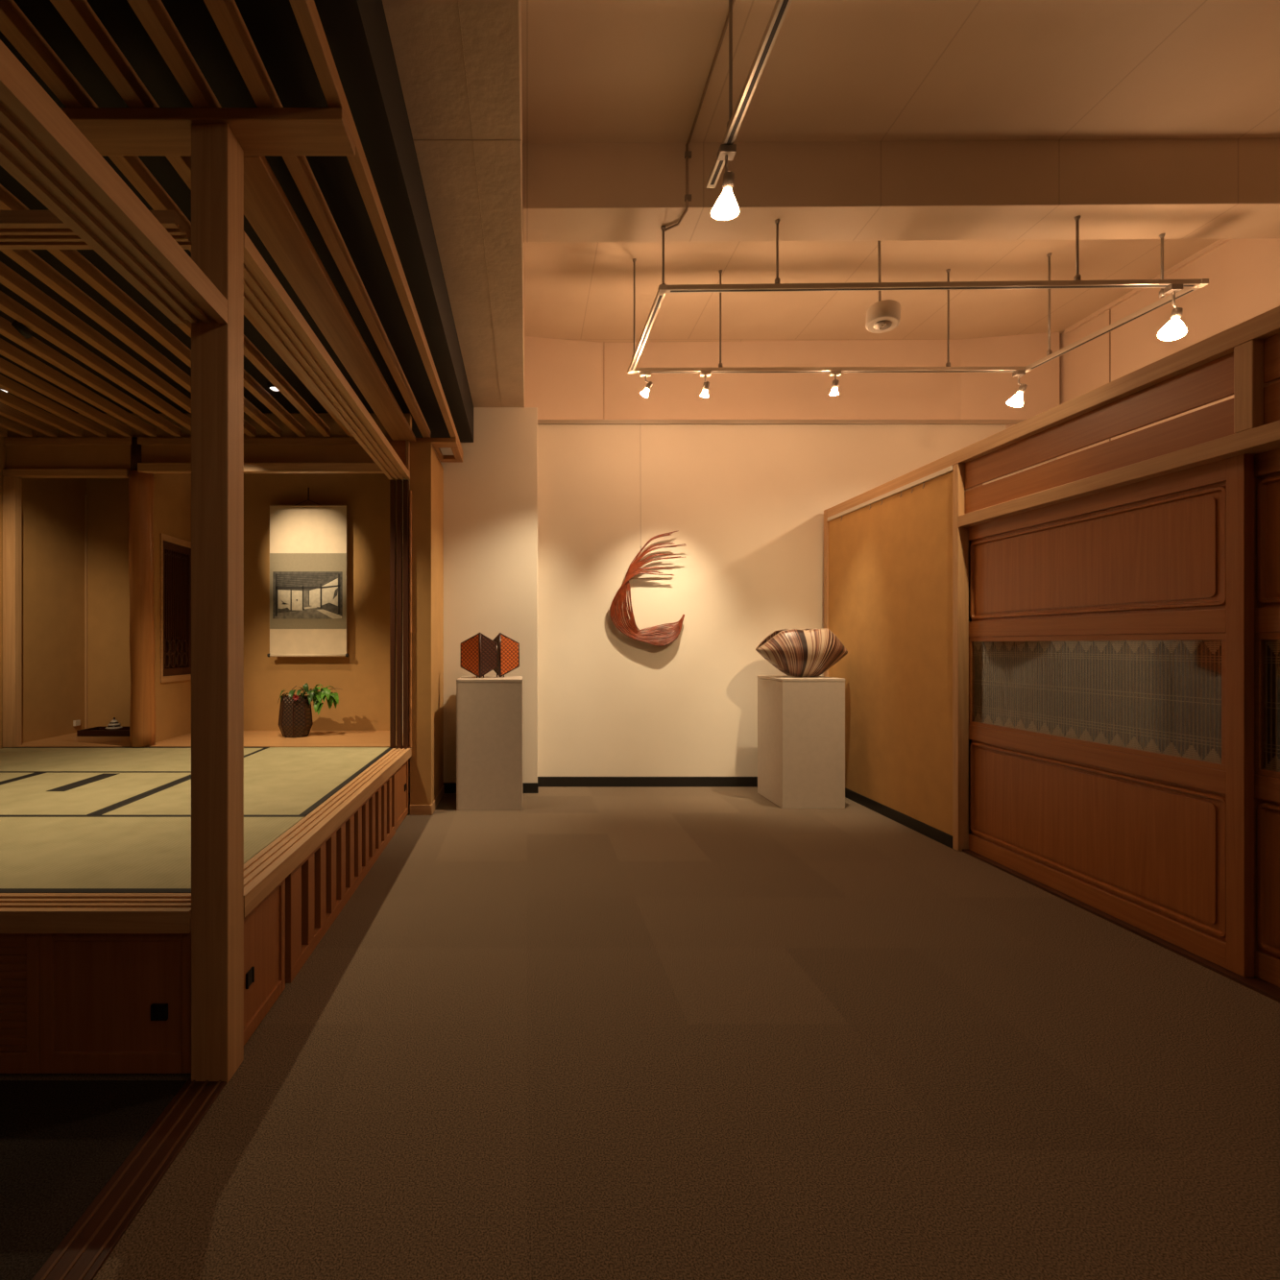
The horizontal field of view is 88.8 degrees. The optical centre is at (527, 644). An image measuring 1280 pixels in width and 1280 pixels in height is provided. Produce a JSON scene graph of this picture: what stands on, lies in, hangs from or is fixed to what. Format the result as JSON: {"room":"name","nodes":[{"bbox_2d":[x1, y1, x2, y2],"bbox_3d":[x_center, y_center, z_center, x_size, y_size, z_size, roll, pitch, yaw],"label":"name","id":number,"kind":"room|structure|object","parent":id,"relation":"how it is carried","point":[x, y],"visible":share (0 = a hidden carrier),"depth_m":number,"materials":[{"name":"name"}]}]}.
{"room":"museum","nodes":[
{"label":"museum","id":0,"kind":"room"},
{"bbox_2d":[0,414,86,748],"bbox_3d":[-3.660,-0.212,3.485,0.120,2.784,3.530,0,0,0],"label":"wall","id":1,"kind":"structure","parent":0,"point":[52,509],"depth_m":4.86,"materials":[{"name":"paint"}]},
{"bbox_2d":[72,720,80,725],"bbox_3d":[-3.590,0.627,5.130,0.020,0.045,0.060,0,0,0],"label":"wall socket","id":2,"kind":"object","parent":1,"relation":"attached to","point":[75,722],"visible":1,"depth_m":5.11,"materials":[{"name":"beige plastic"}]},
{"bbox_2d":[153,473,191,742],"bbox_3d":[-2.688,-0.450,4.905,0.055,2.308,0.690,0,0,0],"label":"wall","id":3,"kind":"structure","parent":0,"point":[172,492],"depth_m":4.79,"materials":[{"name":"paint"}]},
{"bbox_2d":[160,532,191,682],"bbox_3d":[-2.684,-0.263,4.895,0.072,1.085,0.470,0,0,0],"label":"window","id":4,"kind":"structure","parent":3,"relation":"in","point":[175,552],"depth_m":4.89,"materials":[{"name":"brown wood"}]},
{"bbox_2d":[5,413,411,470],"bbox_3d":[-2.217,-1.412,4.510,2.805,0.384,0.080,0,0,0],"label":"wall alcove header","id":5,"kind":"structure","parent":0,"point":[17,456],"depth_m":4.47,"materials":[{"name":"wood"}]},
{"bbox_2d":[3,437,390,444],"bbox_3d":[-2.285,-1.408,4.461,2.670,0.046,0.018,0,0,0],"label":"trim","id":6,"kind":"structure","parent":5,"relation":"attached to","point":[7,441],"depth_m":4.45,"materials":[{"name":"brown wood"}]},
{"bbox_2d":[388,440,406,466],"bbox_3d":[-0.890,-1.287,4.431,0.111,0.222,0.038,0,0,0],"label":"trim","id":7,"kind":"structure","parent":5,"relation":"attached to","point":[399,446],"depth_m":4.41,"materials":[{"name":"brown wood"}]},
{"bbox_2d":[406,440,410,472],"bbox_3d":[-0.823,-1.287,4.431,0.019,0.222,0.038,0,0,0],"label":"trim","id":8,"kind":"structure","parent":5,"relation":"attached to","point":[407,442],"depth_m":4.41,"materials":[{"name":"brown wood"}]},
{"bbox_2d":[17,730,403,748],"bbox_3d":[-2.208,0.728,4.857,2.785,0.048,0.786,0,0,0],"label":"floor","id":9,"kind":"structure","parent":0,"point":[252,738],"depth_m":4.70,"materials":[{"name":"brown wood"}]},
{"bbox_2d":[2,476,21,747],"bbox_3d":[-3.578,-0.224,4.470,0.085,1.872,0.060,0,0,0],"label":"wooden post","id":10,"kind":"object","parent":9,"relation":"on","point":[12,485],"visible":1,"depth_m":4.44,"materials":[{"name":"brown wood"}]},
{"bbox_2d":[76,717,129,736],"bbox_3d":[-3.195,0.637,5.037,0.490,0.134,0.245,0,0,0],"label":"lacquer tray","id":11,"kind":"object","parent":9,"relation":"on","point":[100,731],"depth_m":4.91,"materials":[{"name":"brown wood"}]},
{"bbox_2d":[105,724,122,730],"bbox_3d":[-3.235,0.661,5.040,0.120,0.054,0.120,0,0,0],"label":"bowl","id":12,"kind":"object","parent":11,"relation":"on","point":[109,727],"depth_m":5.00,"materials":[{"name":"beige ceramic"}]},
{"bbox_2d":[128,436,155,747],"bbox_3d":[-2.689,-0.364,4.495,0.161,2.136,0.161,0,0,-45],"label":"log post","id":13,"kind":"object","parent":9,"relation":"on","point":[141,560],"visible":1,"depth_m":4.43,"materials":[{"name":"brown wood"}]},
{"bbox_2d":[2,468,129,478],"bbox_3d":[-3.191,-1.187,4.470,0.858,0.050,0.060,0,0,0],"label":"lintel","id":14,"kind":"object","parent":13,"relation":"attached to","point":[18,472],"visible":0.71,"depth_m":4.44,"materials":[{"name":"brown wood"}]},
{"bbox_2d":[137,462,384,473],"bbox_3d":[-1.810,-1.216,4.440,1.727,0.059,0.056,0,0,0],"label":"lintel","id":15,"kind":"object","parent":13,"relation":"attached to","point":[149,468],"visible":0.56,"depth_m":4.41,"materials":[{"name":"brown wood"}]},
{"bbox_2d":[278,695,313,737],"bbox_3d":[-1.775,0.550,4.930,0.234,0.311,0.234,0,0,-34],"label":"flower vase","id":16,"kind":"object","parent":9,"relation":"on","point":[295,717],"visible":0.91,"depth_m":4.84,"materials":[{"name":"brown wicker"}]},
{"bbox_2d":[277,682,340,714],"bbox_3d":[-1.662,0.450,4.905,0.498,0.310,0.215,0,0,0],"label":"flower arrangement","id":17,"kind":"object","parent":16,"relation":"in","point":[317,696],"visible":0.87,"depth_m":4.88,"materials":[{"name":"green plant"}]},
{"bbox_2d":[0,0,463,462],"bbox_3d":[-2.062,-1.444,1.980,3.140,0.089,5.960,0,0,0],"label":"ceiling","id":18,"kind":"structure","parent":0,"point":[143,128],"depth_m":2.35,"materials":[{"name":"brown wood"}]},
{"bbox_2d":[11,319,32,338],"bbox_3d":[-2.266,-1.412,2.887,0.040,0.060,0.080,0,0,14],"label":"ceiling spotlight","id":19,"kind":"object","parent":18,"relation":"attached to","point":[21,328],"visible":1,"depth_m":2.88,"materials":[{"name":"grey metal"}]},
{"bbox_2d":[0,0,473,442],"bbox_3d":[-2.712,-1.744,1.205,4.575,0.280,7.810,0,0,0],"label":"ceiling","id":20,"kind":"structure","parent":0,"point":[356,32],"depth_m":2.26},
{"bbox_2d":[267,380,279,391],"bbox_3d":[-1.533,-1.576,3.920,0.090,0.056,0.090,0,0,0],"label":"recessed light","id":21,"kind":"object","parent":20,"relation":"attached to","point":[271,387],"visible":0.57,"depth_m":3.90,"materials":[{"name":"grey metal"}]},
{"bbox_2d":[410,442,443,804],"bbox_3d":[-0.739,-0.110,4.782,0.147,2.579,0.656,0,0,0],"label":"wall pillar","id":22,"kind":"structure","parent":0,"point":[426,470],"depth_m":4.45,"materials":[{"name":"wood"}]},
{"bbox_2d":[410,784,444,815],"bbox_3d":[-0.735,1.146,4.771,0.155,0.068,0.654,0,0,0],"label":"baseboard","id":23,"kind":"structure","parent":22,"relation":"attached to","point":[415,809],"depth_m":4.44,"materials":[{"name":"brown wood"}]},
{"bbox_2d":[382,0,524,407],"bbox_3d":[-2.511,-2.272,1.330,4.977,0.776,8.060,0,0,0],"label":"ceiling","id":24,"kind":"structure","parent":0,"point":[425,35],"depth_m":2.47,"materials":[{"name":"paint"}]},
{"bbox_2d":[412,0,521,401],"bbox_3d":[-0.224,-1.884,1.250,0.402,0.004,7.700,0,0,0],"label":"trim","id":25,"kind":"structure","parent":24,"relation":"attached to","point":[472,139],"depth_m":2.40,"materials":[{"name":"beige"}]},
{"bbox_2d":[401,407,537,793],"bbox_3d":[-0.458,-0.352,5.265,1.084,3.064,0.310,0,0,0],"label":"wall","id":26,"kind":"structure","parent":0,"point":[491,496],"depth_m":5.11,"materials":[{"name":"beige paint"}]},
{"bbox_2d":[443,782,538,793],"bbox_3d":[-0.288,1.140,5.104,0.753,0.080,0.012,0,0,0],"label":"baseboard","id":27,"kind":"structure","parent":26,"relation":"attached to","point":[449,787],"depth_m":5.10,"materials":[{"name":"black plastic"}]},
{"bbox_2d":[86,332,1059,730],"bbox_3d":[0.330,-0.900,5.450,8.060,3.360,0.400,0,0,0],"label":"wall","id":28,"kind":"structure","parent":0,"point":[564,378],"depth_m":5.31,"materials":[{"name":"paint"}]},
{"bbox_2d":[84,494,87,728],"bbox_3d":[-3.592,-0.258,5.242,0.015,1.924,0.015,0,0,0],"label":"trim","id":29,"kind":"structure","parent":28,"relation":"attached to","point":[85,495],"depth_m":5.24,"materials":[{"name":"brown wood"}]},
{"bbox_2d":[266,487,348,656],"bbox_3d":[-1.758,-0.578,5.165,0.648,1.364,0.031,0,0,0],"label":"scroll","id":30,"kind":"object","parent":28,"relation":"hanging from","point":[308,543],"visible":1,"depth_m":5.16,"materials":[{"name":"beige paper"}]},
{"bbox_2d":[272,571,342,618],"bbox_3d":[-1.760,-0.395,5.160,0.557,0.378,0.003,0,0,0],"label":"picture","id":31,"kind":"object","parent":30,"relation":"attached to","point":[296,594],"depth_m":5.16,"materials":[{"name":"grey paper"}]},
{"bbox_2d":[603,341,604,419],"bbox_3d":[0.651,-2.190,5.461,0.010,0.740,0.018,0,0,0],"label":"trim","id":32,"kind":"structure","parent":28,"relation":"attached to","point":[603,342],"depth_m":5.45,"materials":[{"name":"beige"}]},
{"bbox_2d":[0,786,1279,1279],"bbox_3d":[-0.200,1.208,1.500,9.600,0.064,8.400,0,0,0],"label":"floor","id":33,"kind":"structure","parent":0,"point":[577,1032],"depth_m":1.71,"materials":[{"name":"brown carpet"}]},
{"bbox_2d":[31,1079,226,1279],"bbox_3d":[-0.861,1.176,-0.482,0.109,0.008,4.435,0,0,0],"label":"door track","id":34,"kind":"structure","parent":33,"relation":"on","point":[101,1237],"depth_m":1.38,"materials":[{"name":"brown wood"}]},
{"bbox_2d":[40,1080,221,1279],"bbox_3d":[-0.858,1.170,-0.485,0.076,0.004,4.430,0,0,0],"label":"trim","id":35,"kind":"structure","parent":34,"relation":"on","point":[72,1240],"depth_m":1.38,"materials":[{"name":"brown wood"}]},
{"bbox_2d":[0,747,411,1073],"bbox_3d":[-2.211,0.947,3.484,2.819,0.467,3.532,0,0,0],"label":"platform","id":36,"kind":"object","parent":33,"relation":"on","point":[90,982],"visible":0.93,"depth_m":1.76,"materials":[{"name":"brown wood"}]},
{"bbox_2d":[0,772,41,783],"bbox_3d":[-3.151,0.733,2.712,0.895,0.040,1.729,0,0,0],"label":"mat","id":37,"kind":"object","parent":36,"relation":"on","point":[4,777],"visible":0.43,"depth_m":3.47,"materials":[{"name":"green"}]},
{"bbox_2d":[0,772,191,815],"bbox_3d":[-2.257,0.732,3.134,0.887,0.042,0.885,0,0,0],"label":"mat","id":38,"kind":"object","parent":36,"relation":"on","point":[43,793],"visible":0.65,"depth_m":3.11,"materials":[{"name":"green"}]},
{"bbox_2d":[0,747,265,772],"bbox_3d":[-2.706,0.733,4.020,1.785,0.040,0.881,0,0,0],"label":"mat","id":39,"kind":"object","parent":36,"relation":"on","point":[12,760],"visible":0.53,"depth_m":4.00,"materials":[{"name":"green"}]},
{"bbox_2d":[0,815,306,893],"bbox_3d":[-1.812,0.733,2.268,1.778,0.040,0.841,0,0,0],"label":"mat","id":40,"kind":"object","parent":36,"relation":"on","point":[39,854],"visible":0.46,"depth_m":2.23,"materials":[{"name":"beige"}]},
{"bbox_2d":[94,747,392,815],"bbox_3d":[-1.367,0.733,3.576,0.888,0.040,1.769,0,0,0],"label":"mat","id":41,"kind":"object","parent":36,"relation":"on","point":[278,781],"visible":0.5,"depth_m":3.28,"materials":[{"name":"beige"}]},
{"bbox_2d":[389,479,409,748],"bbox_3d":[-0.879,-0.209,4.432,0.122,1.842,0.040,0,0,0],"label":"door","id":42,"kind":"structure","parent":36,"relation":"on","point":[396,487],"depth_m":4.41,"materials":[{"name":"brown wood"}]},
{"bbox_2d":[408,489,411,747],"bbox_3d":[-0.806,-0.176,4.440,0.024,1.772,0.025,0,0,0],"label":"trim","id":43,"kind":"structure","parent":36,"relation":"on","point":[410,491],"depth_m":4.43,"materials":[{"name":"brown wood"}]},
{"bbox_2d":[191,123,243,1083],"bbox_3d":[-0.854,-0.110,1.776,0.101,2.579,0.100,0,0,0],"label":"wooden post","id":44,"kind":"object","parent":33,"relation":"on","point":[217,156],"visible":1,"depth_m":1.73,"materials":[{"name":"brown wood"}]},
{"bbox_2d":[0,210,191,249],"bbox_3d":[-2.284,-1.148,1.784,2.673,0.036,0.115,0,0,0],"label":"lintel","id":45,"kind":"object","parent":44,"relation":"attached to","point":[19,229],"visible":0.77,"depth_m":1.76,"materials":[{"name":"brown wood"}]},
{"bbox_2d":[0,39,227,323],"bbox_3d":[-0.875,-0.891,0.362,0.143,0.062,2.725,0,0,0],"label":"lintel","id":46,"kind":"object","parent":44,"relation":"attached to","point":[41,148],"visible":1,"depth_m":1.26,"materials":[{"name":"brown wood"}]},
{"bbox_2d":[243,230,410,479],"bbox_3d":[-0.875,-1.152,3.119,0.143,0.044,2.583,0,0,0],"label":"lintel","id":47,"kind":"object","parent":44,"relation":"attached to","point":[266,300],"visible":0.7,"depth_m":2.52,"materials":[{"name":"brown wood"}]},
{"bbox_2d":[456,676,522,810],"bbox_3d":[-0.270,0.715,4.815,0.471,0.931,0.490,0,0,0],"label":"plinth","id":48,"kind":"object","parent":33,"relation":"on","point":[489,709],"visible":1,"depth_m":4.57,"materials":[{"name":"beige paint"}]},
{"bbox_2d":[460,632,519,677],"bbox_3d":[-0.280,0.080,4.869,0.424,0.336,0.166,0,0,-31],"label":"sculpture","id":49,"kind":"object","parent":48,"relation":"on","point":[480,654],"visible":0.98,"depth_m":4.80,"materials":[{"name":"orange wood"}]},
{"bbox_2d":[757,675,845,808],"bbox_3d":[2.058,0.714,4.870,0.453,0.933,0.500,0,0,0],"label":"plinth","id":50,"kind":"object","parent":33,"relation":"on","point":[801,720],"visible":0.91,"depth_m":4.62,"materials":[{"name":"beige paint"}]},
{"bbox_2d":[755,627,847,676],"bbox_3d":[2.077,0.062,4.862,0.688,0.368,0.326,0,0,0],"label":"vessel","id":51,"kind":"object","parent":50,"relation":"on","point":[809,652],"visible":1,"depth_m":4.74,"materials":[{"name":"brown wood"}]},
{"bbox_2d":[537,424,1057,776],"bbox_3d":[2.292,-0.343,5.380,4.416,3.045,0.080,0,0,0],"label":"wall","id":52,"kind":"structure","parent":0,"point":[747,503],"depth_m":5.34,"materials":[{"name":"beige paint"}]},
{"bbox_2d":[537,776,757,786],"bbox_3d":[1.267,1.139,5.334,2.366,0.082,0.012,0,0,0],"label":"baseboard","id":53,"kind":"structure","parent":52,"relation":"attached to","point":[543,781],"depth_m":5.33,"materials":[{"name":"black plastic"}]},
{"bbox_2d":[537,419,1025,424],"bbox_3d":[2.193,-1.838,5.323,4.214,0.036,0.034,0,0,0],"label":"rail","id":54,"kind":"object","parent":52,"relation":"attached to","point":[540,422],"visible":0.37,"depth_m":5.31,"materials":[{"name":"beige wood"}]},
{"bbox_2d":[609,530,686,646],"bbox_3d":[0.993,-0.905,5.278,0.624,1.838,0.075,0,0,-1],"label":"sculpture","id":55,"kind":"object","parent":54,"relation":"hanging from","point":[633,632],"visible":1,"depth_m":5.27,"materials":[{"name":"brown wood"}]},
{"bbox_2d":[521,0,1279,342],"bbox_3d":[2.288,-2.610,1.500,4.623,0.100,8.400,0,0,0],"label":"ceiling","id":56,"kind":"structure","parent":0,"point":[594,71],"depth_m":3.07,"materials":[{"name":"paint"}]},
{"bbox_2d":[664,0,735,231],"bbox_3d":[0.783,-2.386,1.228,0.104,0.346,4.456,0,0,0],"label":"conduit","id":57,"kind":"object","parent":56,"relation":"attached to","point":[688,154],"visible":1,"depth_m":3.18,"materials":[{"name":"beige"}]},
{"bbox_2d":[706,0,792,188],"bbox_3d":[0.750,-2.212,1.415,0.036,0.696,2.430,0,0,0],"label":"track","id":58,"kind":"object","parent":56,"relation":"hanging from","point":[781,8],"visible":1,"depth_m":2.19,"materials":[{"name":"silver metal"}]},
{"bbox_2d":[710,144,739,219],"bbox_3d":[0.744,-1.737,2.421,0.104,0.255,0.102,0,0,0],"label":"track spotlight","id":59,"kind":"object","parent":58,"relation":"attached to","point":[726,207],"visible":1,"depth_m":2.40,"materials":[{"name":"grey metal"}]},
{"bbox_2d":[722,170,734,189],"bbox_3d":[0.751,-1.731,2.404,0.044,0.061,0.048,0,0,0],"label":"socket","id":60,"kind":"object","parent":59,"relation":"attached to","point":[728,181],"depth_m":2.39,"materials":[{"name":"grey metal"}]},
{"bbox_2d":[865,241,901,333],"bbox_3d":[2.161,-2.239,3.905,0.196,0.642,0.194,0,0,0],"label":"emergency light","id":61,"kind":"object","parent":56,"relation":"hanging from","point":[882,316],"visible":0.98,"depth_m":3.86,"materials":[{"name":"beige plastic"}]},
{"bbox_2d":[522,138,1279,242],"bbox_3d":[2.199,-2.405,3.413,4.446,0.350,0.285,0,0,1],"label":"ceiling beam","id":62,"kind":"structure","parent":56,"relation":"attached to","point":[1118,188],"depth_m":3.28,"materials":[{"name":"paint"}]},
{"bbox_2d":[627,215,1208,373],"bbox_3d":[2.109,-2.212,3.880,2.834,0.696,1.110,0,0,0],"label":"track","id":63,"kind":"object","parent":56,"relation":"hanging from","point":[1192,284],"visible":1,"depth_m":3.41,"materials":[{"name":"silver metal"}]},
{"bbox_2d":[640,371,652,397],"bbox_3d":[0.819,-1.779,4.410,0.090,0.172,0.057,0,0,12],"label":"track spotlight","id":64,"kind":"object","parent":63,"relation":"attached to","point":[648,386],"visible":1,"depth_m":4.40,"materials":[{"name":"beige plastic"}]},
{"bbox_2d":[645,381,652,390],"bbox_3d":[0.834,-1.766,4.401,0.058,0.063,0.044,0,0,17],"label":"socket","id":65,"kind":"object","parent":64,"relation":"attached to","point":[648,386],"depth_m":4.39,"materials":[{"name":"grey metal"}]},
{"bbox_2d":[700,371,711,397],"bbox_3d":[1.222,-1.777,4.403,0.070,0.176,0.081,0,0,0],"label":"track spotlight","id":66,"kind":"object","parent":63,"relation":"attached to","point":[706,385],"visible":1,"depth_m":4.39,"materials":[{"name":"beige plastic"}]},
{"bbox_2d":[702,381,709,390],"bbox_3d":[1.221,-1.763,4.390,0.045,0.063,0.054,0,0,0],"label":"socket","id":67,"kind":"object","parent":66,"relation":"attached to","point":[706,385],"depth_m":4.38,"materials":[{"name":"grey metal"}]},
{"bbox_2d":[829,370,841,395],"bbox_3d":[2.110,-1.785,4.408,0.070,0.160,0.068,0,0,0],"label":"track spotlight","id":68,"kind":"object","parent":63,"relation":"attached to","point":[835,382],"visible":1,"depth_m":4.39,"materials":[{"name":"beige plastic"}]},
{"bbox_2d":[831,379,839,387],"bbox_3d":[2.107,-1.780,4.399,0.044,0.062,0.050,0,0,0],"label":"socket","id":69,"kind":"object","parent":68,"relation":"attached to","point":[835,382],"depth_m":4.38,"materials":[{"name":"grey metal"}]},
{"bbox_2d":[1006,369,1027,407],"bbox_3d":[3.339,-1.742,4.396,0.109,0.244,0.098,0,0,0],"label":"track spotlight","id":70,"kind":"object","parent":63,"relation":"attached to","point":[1016,400],"visible":1,"depth_m":4.37,"materials":[{"name":"grey metal"}]},
{"bbox_2d":[1017,384,1027,393],"bbox_3d":[3.367,-1.738,4.374,0.053,0.063,0.043,0,0,32],"label":"socket","id":71,"kind":"object","parent":70,"relation":"attached to","point":[1022,388],"depth_m":4.36,"materials":[{"name":"grey metal"}]},
{"bbox_2d":[1157,284,1187,340],"bbox_3d":[3.354,-1.730,3.346,0.108,0.269,0.108,0,0,25],"label":"track spotlight","id":72,"kind":"object","parent":63,"relation":"attached to","point":[1174,329],"visible":1,"depth_m":3.34,"materials":[{"name":"grey metal"}]},
{"bbox_2d":[1170,307,1183,318],"bbox_3d":[3.391,-1.726,3.359,0.052,0.063,0.046,0,0,0],"label":"socket","id":73,"kind":"object","parent":72,"relation":"attached to","point":[1176,313],"depth_m":3.34,"materials":[{"name":"grey metal"}]},
{"bbox_2d":[823,305,1279,1002],"bbox_3d":[2.527,0.037,2.154,0.160,2.285,6.308,0,0,0],"label":"wall","id":74,"kind":"structure","parent":0,"point":[897,575],"depth_m":3.67,"materials":[{"name":"paint"}]},
{"bbox_2d":[827,465,952,521],"bbox_3d":[2.456,-1.018,4.482,0.014,0.028,1.535,0,0,0],"label":"trim","id":75,"kind":"structure","parent":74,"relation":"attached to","point":[949,469],"depth_m":4.28,"materials":[{"name":"brown wood"}]},
{"bbox_2d":[845,787,952,848],"bbox_3d":[2.458,1.144,4.484,0.010,0.072,1.543,0,0,0],"label":"baseboard","id":76,"kind":"structure","parent":74,"relation":"attached to","point":[936,834],"depth_m":4.21,"materials":[{"name":"black plastic"}]},
{"bbox_2d":[974,640,1219,762],"bbox_3d":[2.534,0.210,2.991,0.005,0.452,1.304,0,0,0],"label":"window","id":77,"kind":"structure","parent":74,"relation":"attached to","point":[1159,699],"depth_m":2.81,"materials":[{"name":"grey glass"}]},
{"bbox_2d":[968,454,1254,977],"bbox_3d":[2.532,0.244,2.991,0.036,1.848,1.470,0,0,0],"label":"door","id":78,"kind":"structure","parent":74,"relation":"in","point":[1111,632],"depth_m":2.70,"materials":[{"name":"red wood"}]},
{"bbox_2d":[1254,448,1279,987],"bbox_3d":[2.578,0.244,1.595,0.036,1.848,1.470,0,0,0],"label":"door","id":79,"kind":"structure","parent":74,"relation":"in","point":[1267,465],"depth_m":2.24,"materials":[{"name":"brown wood"}]},
{"bbox_2d":[1265,643,1277,769],"bbox_3d":[2.579,0.210,1.595,0.005,0.452,1.304,0,0,0],"label":"window","id":80,"kind":"structure","parent":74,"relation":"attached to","point":[1270,648],"depth_m":2.23,"materials":[{"name":"grey glass"}]},
{"bbox_2d":[1057,238,1279,458],"bbox_3d":[4.475,-0.700,1.475,0.150,3.760,8.350,0,0,0],"label":"wall","id":81,"kind":"structure","parent":0,"point":[1243,275],"depth_m":4.29,"materials":[{"name":"paint"}]},
{"bbox_2d":[1109,309,1110,440],"bbox_3d":[4.399,-1.740,4.856,0.006,1.640,0.008,0,0,0],"label":"trim","id":82,"kind":"structure","parent":81,"relation":"attached to","point":[1109,309],"depth_m":4.85,"materials":[{"name":"brown"}]},
{"bbox_2d":[1063,239,1231,334],"bbox_3d":[4.388,-2.545,1.320,0.027,0.030,7.840,0,0,0],"label":"trim","id":83,"kind":"structure","parent":81,"relation":"attached to","point":[1219,242],"depth_m":4.58,"materials":[{"name":"paint"}]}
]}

